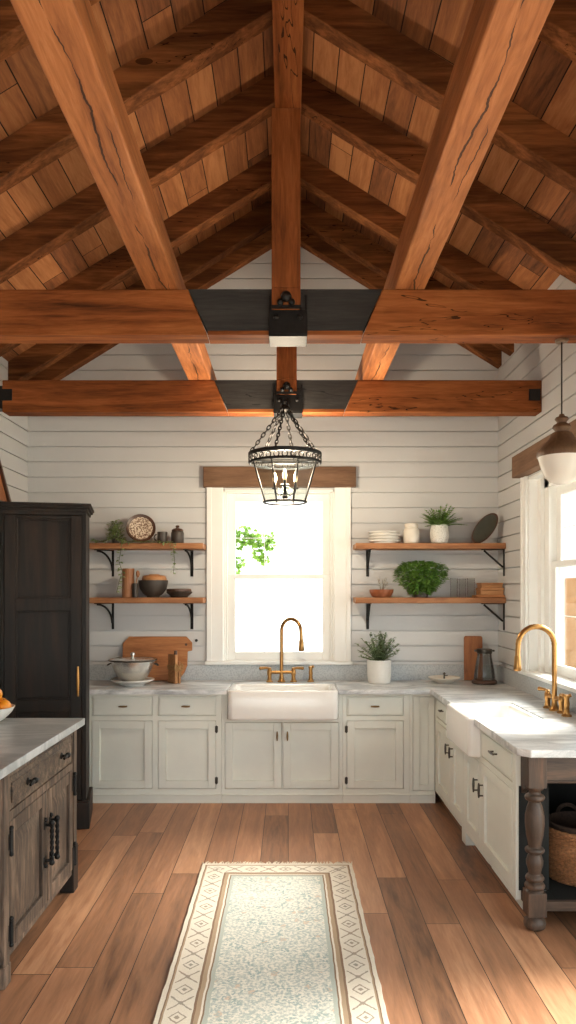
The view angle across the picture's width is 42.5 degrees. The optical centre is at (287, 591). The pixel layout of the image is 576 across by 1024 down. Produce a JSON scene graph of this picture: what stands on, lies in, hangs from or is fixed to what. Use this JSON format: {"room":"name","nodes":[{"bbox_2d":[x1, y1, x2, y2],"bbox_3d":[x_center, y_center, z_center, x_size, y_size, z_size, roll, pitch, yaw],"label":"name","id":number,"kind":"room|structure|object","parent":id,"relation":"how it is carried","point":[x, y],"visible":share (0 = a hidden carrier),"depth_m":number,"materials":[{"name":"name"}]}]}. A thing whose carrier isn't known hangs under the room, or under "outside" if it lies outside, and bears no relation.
{"room":"farmhouse kitchen","nodes":[
{"label":"farmhouse kitchen","id":0,"kind":"room"},
{"bbox_2d":[0,356,28,501],"bbox_3d":[-2.436,-0.101,2.825,0.200,3.642,8.050,0,0,0],"label":"wall","id":1,"kind":"structure","parent":0,"point":[13,429],"depth_m":6.32,"materials":[{"name":"white paint"}]},
{"bbox_2d":[0,380,541,417],"bbox_3d":[-0.225,-1.451,5.561,4.223,0.250,0.181,0,0,0],"label":"tie beam","id":2,"kind":"structure","parent":1,"relation":"attached to","point":[17,397],"depth_m":5.50,"materials":[{"name":"orange wood"}]},
{"bbox_2d":[248,399,321,505],"bbox_3d":[-0.022,-1.038,5.385,0.535,0.789,0.535,0,0,3],"label":"lantern pendant","id":3,"kind":"object","parent":2,"relation":"hanging from","point":[284,403],"visible":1,"depth_m":5.32,"materials":[{"name":"black metal"}]},
{"bbox_2d":[252,461,317,498],"bbox_3d":[-0.022,-0.810,5.364,0.484,0.280,0.177,0,0,0],"label":"candle holder","id":4,"kind":"object","parent":3,"relation":"on","point":[284,485],"depth_m":5.38,"materials":[{"name":"grey metal"}]},
{"bbox_2d":[277,347,296,394],"bbox_3d":[-0.010,-1.986,5.540,0.150,1.044,0.200,0,0,0],"label":"post","id":5,"kind":"object","parent":2,"relation":"on","point":[286,356],"visible":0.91,"depth_m":5.48,"materials":[{"name":"orange wood"}]},
{"bbox_2d":[0,289,575,346],"bbox_3d":[-0.225,-1.451,3.911,4.223,0.250,0.181,0,0,0],"label":"tie beam","id":6,"kind":"structure","parent":1,"relation":"attached to","point":[228,316],"depth_m":3.85,"materials":[{"name":"orange wood"}]},
{"bbox_2d":[10,0,223,402],"bbox_3d":[-0.660,-1.649,2.825,0.170,0.142,7.650,0,0,0],"label":"beam","id":7,"kind":"structure","parent":6,"relation":"on","point":[64,36],"depth_m":2.56,"materials":[{"name":"brown wood"}]},
{"bbox_2d":[272,108,300,309],"bbox_3d":[-0.010,-1.986,3.890,0.150,1.044,0.200,0,0,0],"label":"post","id":8,"kind":"object","parent":6,"relation":"on","point":[286,122],"visible":1,"depth_m":3.83,"materials":[{"name":"orange wood"}]},
{"bbox_2d":[272,0,303,108],"bbox_3d":[0.000,-2.914,2.725,0.137,0.812,7.850,0,0,0],"label":"ridge beam","id":9,"kind":"structure","parent":8,"relation":"on","point":[287,15],"depth_m":3.43,"materials":[{"name":"orange wood"}]},
{"bbox_2d":[0,0,100,62],"bbox_3d":[-1.203,-2.524,3.259,2.266,1.602,0.118,0,0,0],"label":"rafter","id":10,"kind":"object","parent":9,"relation":"attached to","point":[13,38],"visible":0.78,"depth_m":3.22,"materials":[{"name":"brown wood"}]},
{"bbox_2d":[0,154,271,356],"bbox_3d":[-1.203,-2.524,5.619,2.266,1.602,0.118,0,0,0],"label":"rafter","id":11,"kind":"object","parent":9,"relation":"attached to","point":[255,181],"visible":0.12,"depth_m":5.56,"materials":[{"name":"brown wood"}]},
{"bbox_2d":[0,0,272,194],"bbox_3d":[-1.203,-2.524,4.019,2.266,1.602,0.118,0,0,0],"label":"rafter","id":12,"kind":"object","parent":9,"relation":"attached to","point":[232,23],"visible":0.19,"depth_m":3.96,"materials":[{"name":"brown wood"}]},
{"bbox_2d":[0,72,274,283],"bbox_3d":[-1.203,-2.524,4.769,2.266,1.602,0.118,0,0,0],"label":"rafter","id":13,"kind":"object","parent":9,"relation":"attached to","point":[254,104],"visible":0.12,"depth_m":4.71,"materials":[{"name":"brown wood"}]},
{"bbox_2d":[8,198,271,379],"bbox_3d":[-1.203,-2.524,6.229,2.266,1.602,0.118,0,0,0],"label":"rafter","id":14,"kind":"object","parent":9,"relation":"attached to","point":[258,221],"visible":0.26,"depth_m":6.17,"materials":[{"name":"brown wood"}]},
{"bbox_2d":[29,229,271,379],"bbox_3d":[-1.203,-2.524,6.589,2.266,1.602,0.118,0,0,0],"label":"rafter","id":15,"kind":"object","parent":9,"relation":"attached to","point":[238,259],"visible":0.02,"depth_m":6.53,"materials":[{"name":"brown wood"}]},
{"bbox_2d":[301,227,501,368],"bbox_3d":[0.979,-2.663,6.589,1.817,1.323,0.118,0,0,0],"label":"rafter","id":16,"kind":"object","parent":9,"relation":"attached to","point":[316,246],"visible":0.24,"depth_m":6.53,"materials":[{"name":"brown wood"}]},
{"bbox_2d":[301,196,513,355],"bbox_3d":[0.979,-2.663,6.229,1.817,1.323,0.118,0,0,0],"label":"rafter","id":17,"kind":"object","parent":9,"relation":"attached to","point":[314,219],"visible":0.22,"depth_m":6.17,"materials":[{"name":"brown wood"}]},
{"bbox_2d":[301,152,522,289],"bbox_3d":[0.979,-2.663,5.619,1.817,1.323,0.118,0,0,0],"label":"rafter","id":18,"kind":"object","parent":9,"relation":"attached to","point":[317,179],"visible":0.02,"depth_m":5.56,"materials":[{"name":"brown wood"}]},
{"bbox_2d":[301,72,575,283],"bbox_3d":[0.979,-2.663,4.769,1.817,1.323,0.118,0,0,0],"label":"rafter","id":19,"kind":"object","parent":9,"relation":"attached to","point":[320,104],"visible":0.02,"depth_m":4.71,"materials":[{"name":"brown wood"}]},
{"bbox_2d":[303,0,575,194],"bbox_3d":[0.979,-2.663,4.019,1.817,1.323,0.118,0,0,0],"label":"rafter","id":20,"kind":"object","parent":9,"relation":"attached to","point":[342,23],"visible":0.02,"depth_m":3.96,"materials":[{"name":"brown wood"}]},
{"bbox_2d":[538,0,575,62],"bbox_3d":[0.979,-2.663,3.259,1.817,1.323,0.118,0,0,0],"label":"rafter","id":21,"kind":"object","parent":9,"relation":"attached to","point":[558,32],"visible":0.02,"depth_m":3.21,"materials":[{"name":"brown wood"}]},
{"bbox_2d":[355,0,554,379],"bbox_3d":[0.635,-1.674,2.825,0.160,0.192,7.650,0,0,0],"label":"beam","id":22,"kind":"structure","parent":6,"relation":"on","point":[499,38],"depth_m":2.56,"materials":[{"name":"brown orange-brown wood"}]},
{"bbox_2d":[536,337,575,484],"bbox_3d":[1.450,-0.954,3.920,0.256,0.767,0.256,0,0,0],"label":"globe pendant","id":23,"kind":"object","parent":6,"relation":"hanging from","point":[556,458],"visible":1,"depth_m":3.86,"materials":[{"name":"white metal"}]},
{"bbox_2d":[27,247,499,664],"bbox_3d":[-0.225,-0.825,6.750,4.263,5.090,0.200,0,0,0],"label":"wall","id":24,"kind":"structure","parent":0,"point":[125,467],"depth_m":6.65,"materials":[{"name":"white paint"}]},
{"bbox_2d":[89,543,205,576],"bbox_3d":[-1.235,-0.281,6.525,1.000,0.285,0.263,0,0,0],"label":"wall shelf","id":25,"kind":"object","parent":24,"relation":"attached to","point":[100,547],"visible":0.98,"depth_m":6.40,"materials":[{"name":"brown wood"}]},
{"bbox_2d":[90,519,177,592],"bbox_3d":[-1.331,-0.312,6.385,0.758,0.641,0.222,0,0,19],"label":"trailing plant","id":26,"kind":"object","parent":25,"relation":"on","point":[115,539],"visible":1,"depth_m":6.40,"materials":[{"name":"green plant"}]},
{"bbox_2d":[126,514,155,540],"bbox_3d":[-1.288,-0.560,6.474,0.256,0.248,0.082,0,0,-13],"label":"decorative plate","id":27,"kind":"object","parent":25,"relation":"on","point":[140,527],"visible":0.98,"depth_m":6.48,"materials":[{"name":"brown ceramic"}]},
{"bbox_2d":[153,532,167,542],"bbox_3d":[-1.107,-0.474,6.476,0.111,0.100,0.090,0,0,33],"label":"mug","id":28,"kind":"object","parent":25,"relation":"on","point":[162,536],"visible":0.75,"depth_m":6.43,"materials":[{"name":"grey ceramic"}]},
{"bbox_2d":[171,525,183,542],"bbox_3d":[-0.966,-0.503,6.470,0.112,0.157,0.112,0,0,0],"label":"lidded jar","id":29,"kind":"object","parent":25,"relation":"on","point":[177,534],"visible":0.89,"depth_m":6.43,"materials":[{"name":"brown ceramic"}]},
{"bbox_2d":[89,597,205,628],"bbox_3d":[-1.235,0.191,6.525,1.000,0.285,0.263,0,0,0],"label":"wall shelf","id":30,"kind":"object","parent":24,"relation":"attached to","point":[99,601],"visible":0.98,"depth_m":6.40,"materials":[{"name":"brown wood"}]},
{"bbox_2d":[122,568,133,596],"bbox_3d":[-1.397,-0.079,6.470,0.106,0.252,0.106,0,0,0],"label":"wooden canister","id":31,"kind":"object","parent":30,"relation":"on","point":[129,572],"visible":0.98,"depth_m":6.42,"materials":[{"name":"brown wood"}]},
{"bbox_2d":[132,583,137,596],"bbox_3d":[-1.326,-0.013,6.425,0.052,0.122,0.052,0,0,0],"label":"utensil cup","id":32,"kind":"object","parent":30,"relation":"on","point":[134,585],"visible":1,"depth_m":6.40,"materials":[{"name":"grey ceramic"}]},
{"bbox_2d":[136,570,139,582],"bbox_3d":[-1.312,-0.076,6.425,0.052,0.224,0.036,0,0,0],"label":"wooden spoon","id":33,"kind":"object","parent":32,"relation":"in","point":[137,571],"visible":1,"depth_m":6.42,"materials":[{"name":"brown wood"}]},
{"bbox_2d":[138,580,167,596],"bbox_3d":[-1.186,-0.028,6.512,0.260,0.150,0.260,0,0,0],"label":"mixing bowl","id":34,"kind":"object","parent":30,"relation":"on","point":[150,588],"visible":0.95,"depth_m":6.42,"materials":[{"name":"grey ceramic"}]},
{"bbox_2d":[142,574,166,579],"bbox_3d":[-1.177,-0.123,6.512,0.216,0.062,0.216,0,0,0],"label":"wooden bowl","id":35,"kind":"object","parent":34,"relation":"in","point":[150,576],"visible":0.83,"depth_m":6.43,"materials":[{"name":"brown wood"}]},
{"bbox_2d":[166,592,191,596],"bbox_3d":[-0.957,0.022,6.525,0.230,0.050,0.230,0,0,0],"label":"bowl","id":36,"kind":"object","parent":30,"relation":"on","point":[172,594],"visible":0.79,"depth_m":6.45,"materials":[{"name":"brown ceramic"}]},
{"bbox_2d":[205,487,352,664],"bbox_3d":[-0.083,-0.145,6.742,1.321,1.590,0.275,0,0,0],"label":"window","id":37,"kind":"structure","parent":24,"relation":"in","point":[335,576],"depth_m":6.65,"materials":[{"name":"white paint"}]},
{"bbox_2d":[203,467,355,487],"bbox_3d":[-0.075,-1.025,6.612,1.360,0.180,0.075,0,0,0],"label":"lintel","id":38,"kind":"object","parent":24,"relation":"attached to","point":[214,477],"visible":0.95,"depth_m":6.58,"materials":[{"name":"brown wood"}]},
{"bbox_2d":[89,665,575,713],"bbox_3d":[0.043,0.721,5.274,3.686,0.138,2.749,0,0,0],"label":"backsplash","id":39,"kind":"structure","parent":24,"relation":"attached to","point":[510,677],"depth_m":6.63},
{"bbox_2d":[353,543,505,576],"bbox_3d":[1.235,-0.281,6.521,1.300,0.285,0.256,0,0,0],"label":"wall shelf","id":40,"kind":"object","parent":24,"relation":"attached to","point":[368,547],"visible":1,"depth_m":6.40,"materials":[{"name":"brown wood"}]},
{"bbox_2d":[368,540,399,542],"bbox_3d":[0.848,-0.437,6.500,0.280,0.026,0.280,0,0,0],"label":"dinner plate","id":41,"kind":"object","parent":40,"relation":"on","point":[370,541],"visible":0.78,"depth_m":6.39,"materials":[{"name":"white ceramic"}]},
{"bbox_2d":[368,537,399,539],"bbox_3d":[0.844,-0.464,6.500,0.280,0.026,0.280,0,0,33],"label":"dinner plate","id":42,"kind":"object","parent":41,"relation":"on","point":[370,538],"visible":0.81,"depth_m":6.40,"materials":[{"name":"white ceramic"}]},
{"bbox_2d":[369,534,400,536],"bbox_3d":[0.852,-0.490,6.500,0.280,0.026,0.280,0,0,-25],"label":"dinner plate","id":43,"kind":"object","parent":42,"relation":"on","point":[370,535],"visible":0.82,"depth_m":6.40,"materials":[{"name":"white ceramic"}]},
{"bbox_2d":[368,531,399,533],"bbox_3d":[0.844,-0.516,6.500,0.280,0.026,0.280,0,0,8],"label":"dinner plate","id":44,"kind":"object","parent":43,"relation":"on","point":[370,532],"visible":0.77,"depth_m":6.40,"materials":[{"name":"white ceramic"}]},
{"bbox_2d":[403,523,418,542],"bbox_3d":[1.080,-0.512,6.480,0.138,0.175,0.138,0,0,0],"label":"ceramic jar","id":45,"kind":"object","parent":40,"relation":"on","point":[411,531],"visible":0.85,"depth_m":6.43,"materials":[{"name":"white ceramic"}]},
{"bbox_2d":[430,524,448,542],"bbox_3d":[1.326,-0.509,6.480,0.166,0.170,0.166,0,0,0],"label":"pot","id":46,"kind":"object","parent":40,"relation":"on","point":[439,533],"depth_m":6.41,"materials":[{"name":"white ceramic"}]},
{"bbox_2d":[421,504,463,542],"bbox_3d":[1.362,-0.602,6.451,0.402,0.355,0.421,0,0,0],"label":"potted fern","id":47,"kind":"object","parent":40,"relation":"on","point":[439,531],"visible":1,"depth_m":6.42,"materials":[{"name":"green plant"}]},
{"bbox_2d":[472,513,497,542],"bbox_3d":[1.720,-0.556,6.465,0.228,0.270,0.055,0,0,7],"label":"oval plate","id":48,"kind":"object","parent":40,"relation":"on","point":[486,526],"visible":0.98,"depth_m":6.46,"materials":[{"name":"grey ceramic"}]},
{"bbox_2d":[353,597,505,629],"bbox_3d":[1.235,0.191,6.521,1.300,0.285,0.256,0,0,0],"label":"wall shelf","id":49,"kind":"object","parent":24,"relation":"attached to","point":[368,600],"visible":1,"depth_m":6.40,"materials":[{"name":"brown wood"}]},
{"bbox_2d":[369,589,393,596],"bbox_3d":[0.817,0.013,6.470,0.212,0.070,0.212,0,0,0],"label":"terracotta bowl","id":50,"kind":"object","parent":49,"relation":"on","point":[374,592],"visible":1,"depth_m":6.39,"materials":[{"name":"ceramic"}]},
{"bbox_2d":[377,577,387,588],"bbox_3d":[0.827,-0.052,6.471,0.100,0.163,0.117,0,0,0],"label":"sprig","id":51,"kind":"object","parent":50,"relation":"in","point":[384,582],"visible":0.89,"depth_m":6.46,"materials":[{"name":"green plant"}]},
{"bbox_2d":[392,560,449,596],"bbox_3d":[1.158,-0.113,6.459,0.442,0.321,0.388,0,0,-35],"label":"bushy plant","id":52,"kind":"object","parent":49,"relation":"on","point":[427,586],"visible":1,"depth_m":6.39,"materials":[{"name":"green plant"}]},
{"bbox_2d":[450,578,457,596],"bbox_3d":[1.445,-0.036,6.440,0.066,0.167,0.066,0,0,0],"label":"glass tumbler","id":53,"kind":"object","parent":49,"relation":"on","point":[450,578],"visible":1,"depth_m":6.45,"materials":[{"name":"clear glass"}]},
{"bbox_2d":[467,578,474,596],"bbox_3d":[1.593,-0.036,6.440,0.066,0.167,0.066,0,0,0],"label":"glass tumbler","id":54,"kind":"object","parent":49,"relation":"on","point":[467,578],"visible":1,"depth_m":6.45,"materials":[{"name":"clear glass"}]},
{"bbox_2d":[472,595,504,596],"bbox_3d":[1.761,0.036,6.510,0.243,0.022,0.180,0,0,0],"label":"serving board","id":55,"kind":"object","parent":49,"relation":"on","point":[472,595],"visible":0.76,"depth_m":6.42,"materials":[{"name":"brown wood"}]},
{"bbox_2d":[476,588,503,594],"bbox_3d":[1.774,-0.006,6.510,0.206,0.062,0.166,0,0,0],"label":"wooden box","id":56,"kind":"object","parent":55,"relation":"on","point":[479,591],"visible":0.95,"depth_m":6.43,"materials":[{"name":"brown wood"}]},
{"bbox_2d":[477,583,502,587],"bbox_3d":[1.774,-0.059,6.508,0.188,0.042,0.151,0,0,-2],"label":"wooden box","id":57,"kind":"object","parent":56,"relation":"on","point":[479,585],"visible":1,"depth_m":6.43,"materials":[{"name":"brown wood"}]},
{"bbox_2d":[0,791,575,1023],"bbox_3d":[-0.225,1.770,2.825,4.823,0.100,8.050,0,0,0],"label":"floor","id":58,"kind":"structure","parent":0,"point":[450,943],"depth_m":3.92,"materials":[{"name":"brown wood"}]},
{"bbox_2d":[0,730,77,989],"bbox_3d":[-1.597,1.251,3.753,0.835,0.938,1.118,0,0,0],"label":"kitchen island","id":59,"kind":"object","parent":58,"relation":"on","point":[39,845],"visible":0.96,"depth_m":3.61,"materials":[{"name":"brown wood"}]},
{"bbox_2d":[0,718,84,779],"bbox_3d":[-1.647,0.760,3.700,0.907,0.040,1.300,0,0,0],"label":"island countertop","id":60,"kind":"structure","parent":59,"relation":"on","point":[22,740],"depth_m":3.82,"materials":[{"name":"stone"}]},
{"bbox_2d":[0,704,14,720],"bbox_3d":[-1.665,0.686,4.080,0.304,0.106,0.304,0,0,0],"label":"fruit bowl","id":61,"kind":"object","parent":60,"relation":"on","point":[4,713],"visible":0.83,"depth_m":4.04,"materials":[{"name":"white ceramic"}]},
{"bbox_2d":[0,699,10,708],"bbox_3d":[-1.567,0.630,4.080,0.080,0.080,0.080,0,0,0],"label":"fruit","id":62,"kind":"object","parent":61,"relation":"in","point":[4,704],"visible":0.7,"depth_m":4.05,"materials":[{"name":"orange food"}]},
{"bbox_2d":[0,501,93,829],"bbox_3d":[-1.867,0.540,5.504,0.801,2.360,0.492,0,0,-12],"label":"pantry cabinet","id":63,"kind":"object","parent":58,"relation":"on","point":[44,546],"visible":0.8,"depth_m":5.33,"materials":[{"name":"black wood"}]},
{"bbox_2d":[0,460,11,501],"bbox_3d":[-2.227,-0.962,5.520,0.208,0.636,0.380,0,0,0],"label":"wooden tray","id":64,"kind":"object","parent":63,"relation":"on","point":[4,492],"visible":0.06,"depth_m":5.68,"materials":[{"name":"brown wood"}]},
{"bbox_2d":[89,695,221,802],"bbox_3d":[-1.086,1.276,6.312,1.088,0.888,0.636,0,0,0],"label":"base cabinet","id":65,"kind":"object","parent":58,"relation":"on","point":[143,748],"visible":0.94,"depth_m":6.03,"materials":[{"name":"beige paint"}]},
{"bbox_2d":[89,665,575,757],"bbox_3d":[0.043,0.741,5.175,3.686,0.178,2.949,0,0,0],"label":"countertop","id":66,"kind":"structure","parent":65,"relation":"on","point":[553,735],"depth_m":6.00,"materials":[{"name":"grey stone"}]},
{"bbox_2d":[111,677,153,685],"bbox_3d":[-1.322,0.764,6.300,0.364,0.050,0.364,0,0,0],"label":"serving plate","id":67,"kind":"object","parent":66,"relation":"on","point":[147,679],"visible":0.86,"depth_m":6.20,"materials":[{"name":"white ceramic"}]},
{"bbox_2d":[107,652,158,680],"bbox_3d":[-1.322,0.637,6.300,0.412,0.253,0.412,0,0,45],"label":"pot","id":68,"kind":"object","parent":67,"relation":"on","point":[132,668],"visible":0.98,"depth_m":6.18,"materials":[{"name":"grey metal"}]},
{"bbox_2d":[122,636,191,680],"bbox_3d":[-1.165,0.593,6.593,0.618,0.390,0.094,0,0,0],"label":"cutting board","id":69,"kind":"object","parent":66,"relation":"on","point":[159,647],"visible":0.74,"depth_m":6.59,"materials":[{"name":"brown wood"}]},
{"bbox_2d":[167,650,183,683],"bbox_3d":[-0.985,0.647,6.420,0.090,0.285,0.177,0,0,-38],"label":"serving board","id":70,"kind":"object","parent":66,"relation":"on","point":[174,666],"visible":1,"depth_m":6.37,"materials":[{"name":"brown wood"}]},
{"bbox_2d":[259,617,303,681],"bbox_3d":[-0.037,0.504,6.475,0.413,0.570,0.162,0,0,19],"label":"bridge faucet","id":71,"kind":"object","parent":66,"relation":"on","point":[270,672],"visible":1,"depth_m":6.48,"materials":[{"name":"gold metal"}]},
{"bbox_2d":[228,684,337,719],"bbox_3d":[-0.041,0.912,6.176,0.896,0.238,0.483,0,0,0],"label":"sink","id":72,"kind":"object","parent":66,"relation":"in","point":[245,701],"visible":1,"depth_m":5.94,"materials":[{"name":"white ceramic"}]},
{"bbox_2d":[307,665,313,681],"bbox_3d":[0.200,0.716,6.520,0.064,0.146,0.063,0,0,0],"label":"side spray","id":73,"kind":"object","parent":66,"relation":"on","point":[310,679],"visible":1,"depth_m":6.50,"materials":[{"name":"gold metal"}]},
{"bbox_2d":[354,631,399,683],"bbox_3d":[0.800,0.564,6.411,0.404,0.451,0.341,0,0,-40],"label":"potted herb","id":74,"kind":"object","parent":66,"relation":"on","point":[378,668],"visible":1,"depth_m":6.38,"materials":[{"name":"green plant"}]},
{"bbox_2d":[428,672,459,683],"bbox_3d":[1.358,0.744,6.430,0.276,0.092,0.276,0,0,0],"label":"shallow bowl","id":75,"kind":"object","parent":66,"relation":"on","point":[441,679],"visible":1,"depth_m":6.38,"materials":[{"name":"beige ceramic"}]},
{"bbox_2d":[464,636,482,679],"bbox_3d":[1.654,0.591,6.608,0.164,0.394,0.071,0,0,8],"label":"cutting board","id":76,"kind":"object","parent":66,"relation":"on","point":[471,643],"visible":0.79,"depth_m":6.60,"materials":[{"name":"brown wood"}]},
{"bbox_2d":[472,648,496,684],"bbox_3d":[1.693,0.639,6.380,0.216,0.300,0.216,0,0,0],"label":"lantern","id":77,"kind":"object","parent":66,"relation":"on","point":[480,681],"visible":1,"depth_m":6.33,"materials":[{"name":"black metal"}]},
{"bbox_2d":[446,703,540,757],"bbox_3d":[1.361,0.914,4.950,0.473,0.243,0.660,0,0,0],"label":"sink","id":78,"kind":"object","parent":66,"relation":"in","point":[461,730],"visible":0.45,"depth_m":5.00,"materials":[{"name":"white ceramic"}]},
{"bbox_2d":[513,624,564,713],"bbox_3d":[1.713,0.500,4.952,0.336,0.578,0.326,0,0,31],"label":"bridge faucet","id":79,"kind":"object","parent":66,"relation":"on","point":[517,659],"visible":0.96,"depth_m":4.91,"materials":[{"name":"gold metal"}]},
{"bbox_2d":[561,694,571,716],"bbox_3d":[1.770,0.716,4.700,0.064,0.146,0.063,0,0,0],"label":"side spray","id":80,"kind":"object","parent":66,"relation":"on","point":[566,713],"visible":1,"depth_m":4.68,"materials":[{"name":"gold metal"}]},
{"bbox_2d":[153,861,389,1023],"bbox_3d":[-0.073,1.713,3.130,0.965,0.011,3.171,0,0,0],"label":"patterned rug","id":81,"kind":"object","parent":58,"relation":"on","point":[259,943],"visible":1,"depth_m":3.52,"materials":[{"name":"fabric"}]},
{"bbox_2d":[222,694,342,802],"bbox_3d":[-0.048,1.276,6.312,0.985,0.888,0.636,0,0,0],"label":"base cabinet","id":82,"kind":"object","parent":58,"relation":"on","point":[264,761],"visible":0.99,"depth_m":6.03,"materials":[{"name":"beige paint"}]},
{"bbox_2d":[343,694,409,802],"bbox_3d":[0.720,1.276,6.312,0.545,0.888,0.636,0,0,0],"label":"base cabinet","id":83,"kind":"object","parent":58,"relation":"on","point":[376,727],"visible":0.97,"depth_m":6.03,"materials":[{"name":"beige paint"}]},
{"bbox_2d":[410,694,434,802],"bbox_3d":[1.097,1.276,6.324,0.205,0.888,0.612,0,0,0],"label":"base cabinet","id":84,"kind":"object","parent":58,"relation":"on","point":[422,706],"visible":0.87,"depth_m":6.03,"materials":[{"name":"beige paint"}]},
{"bbox_2d":[435,697,460,825],"bbox_3d":[1.515,1.276,5.739,0.701,0.888,0.578,0,0,0],"label":"base cabinet","id":85,"kind":"object","parent":58,"relation":"on","point":[442,762],"visible":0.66,"depth_m":5.78,"materials":[{"name":"beige paint"}]},
{"bbox_2d":[448,741,488,863],"bbox_3d":[1.515,1.276,5.034,0.701,0.888,0.828,0,0,0],"label":"base cabinet","id":86,"kind":"object","parent":58,"relation":"on","point":[465,770],"visible":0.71,"depth_m":5.00,"materials":[{"name":"beige paint"}]},
{"bbox_2d":[477,729,545,909],"bbox_3d":[1.262,1.276,4.259,0.196,0.888,0.718,0,0,0],"label":"base cabinet","id":87,"kind":"object","parent":58,"relation":"on","point":[500,768],"visible":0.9,"depth_m":4.21,"materials":[{"name":"beige paint"}]},
{"bbox_2d":[519,756,575,930],"bbox_3d":[1.537,1.276,4.162,0.667,0.889,0.892,0,0,0],"label":"frame","id":88,"kind":"object","parent":58,"relation":"on","point":[546,783],"visible":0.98,"depth_m":3.75,"materials":[{"name":"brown wood"}]},
{"bbox_2d":[545,877,575,899],"bbox_3d":[1.556,1.583,4.179,0.608,0.023,0.802,0,0,0],"label":"shelf","id":89,"kind":"object","parent":88,"relation":"attached to","point":[556,890],"depth_m":3.88,"materials":[{"name":"black wood"}]},
{"bbox_2d":[549,803,575,886],"bbox_3d":[1.622,1.397,4.100,0.444,0.346,0.444,0,0,-45],"label":"wicker basket","id":90,"kind":"object","parent":88,"relation":"on","point":[562,825],"visible":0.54,"depth_m":3.98,"materials":[{"name":"brown wicker"}]},
{"bbox_2d":[0,0,575,360],"bbox_3d":[-0.225,-2.547,2.850,5.023,1.746,8.100,0,0,0],"label":"ceiling","id":91,"kind":"structure","parent":0,"point":[545,88],"depth_m":4.53,"materials":[{"name":"brown wood"}]},
{"bbox_2d":[367,659,390,683],"bbox_3d":[0.793,0.690,6.440,0.210,0.200,0.210,0,0,0],"label":"pot","id":92,"kind":"object","parent":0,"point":[378,670],"depth_m":6.35,"materials":[{"name":"white ceramic"}]},
{"bbox_2d":[497,275,575,669],"bbox_3d":[2.027,-0.240,2.825,0.280,3.920,8.050,0,0,0],"label":"wall","id":93,"kind":"structure","parent":0,"point":[529,361],"depth_m":6.08,"materials":[{"name":"white paint"}]},
{"bbox_2d":[512,419,575,477],"bbox_3d":[1.839,-0.995,4.955,0.095,0.170,1.950,0,0,0],"label":"lintel","id":94,"kind":"object","parent":93,"relation":"attached to","point":[525,463],"visible":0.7,"depth_m":5.54,"materials":[{"name":"brown wood"}]},
{"bbox_2d":[518,471,575,692],"bbox_3d":[2.019,-0.135,4.960,0.355,1.570,1.940,0,0,0],"label":"window","id":95,"kind":"structure","parent":93,"relation":"in","point":[547,509],"depth_m":5.64,"materials":[{"name":"white paint"}]},
{"label":"outside","id":96,"kind":"structure","parent":0,"visible":0},
{"bbox_2d":[235,644,321,651],"bbox_3d":[2.000,1.930,6.000,32.000,0.180,40.000,0,0,0],"label":"ground","id":97,"kind":"structure","parent":96,"point":[238,647],"depth_m":24.10,"materials":[{"name":"white"}]},
{"bbox_2d":[236,525,276,573],"bbox_3d":[-0.726,0.586,7.396,1.243,2.509,0.579,0,0,0],"label":"shrub","id":98,"kind":"object","parent":97,"relation":"on","point":[255,540],"visible":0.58,"depth_m":7.28,"materials":[{"name":"green plant"}]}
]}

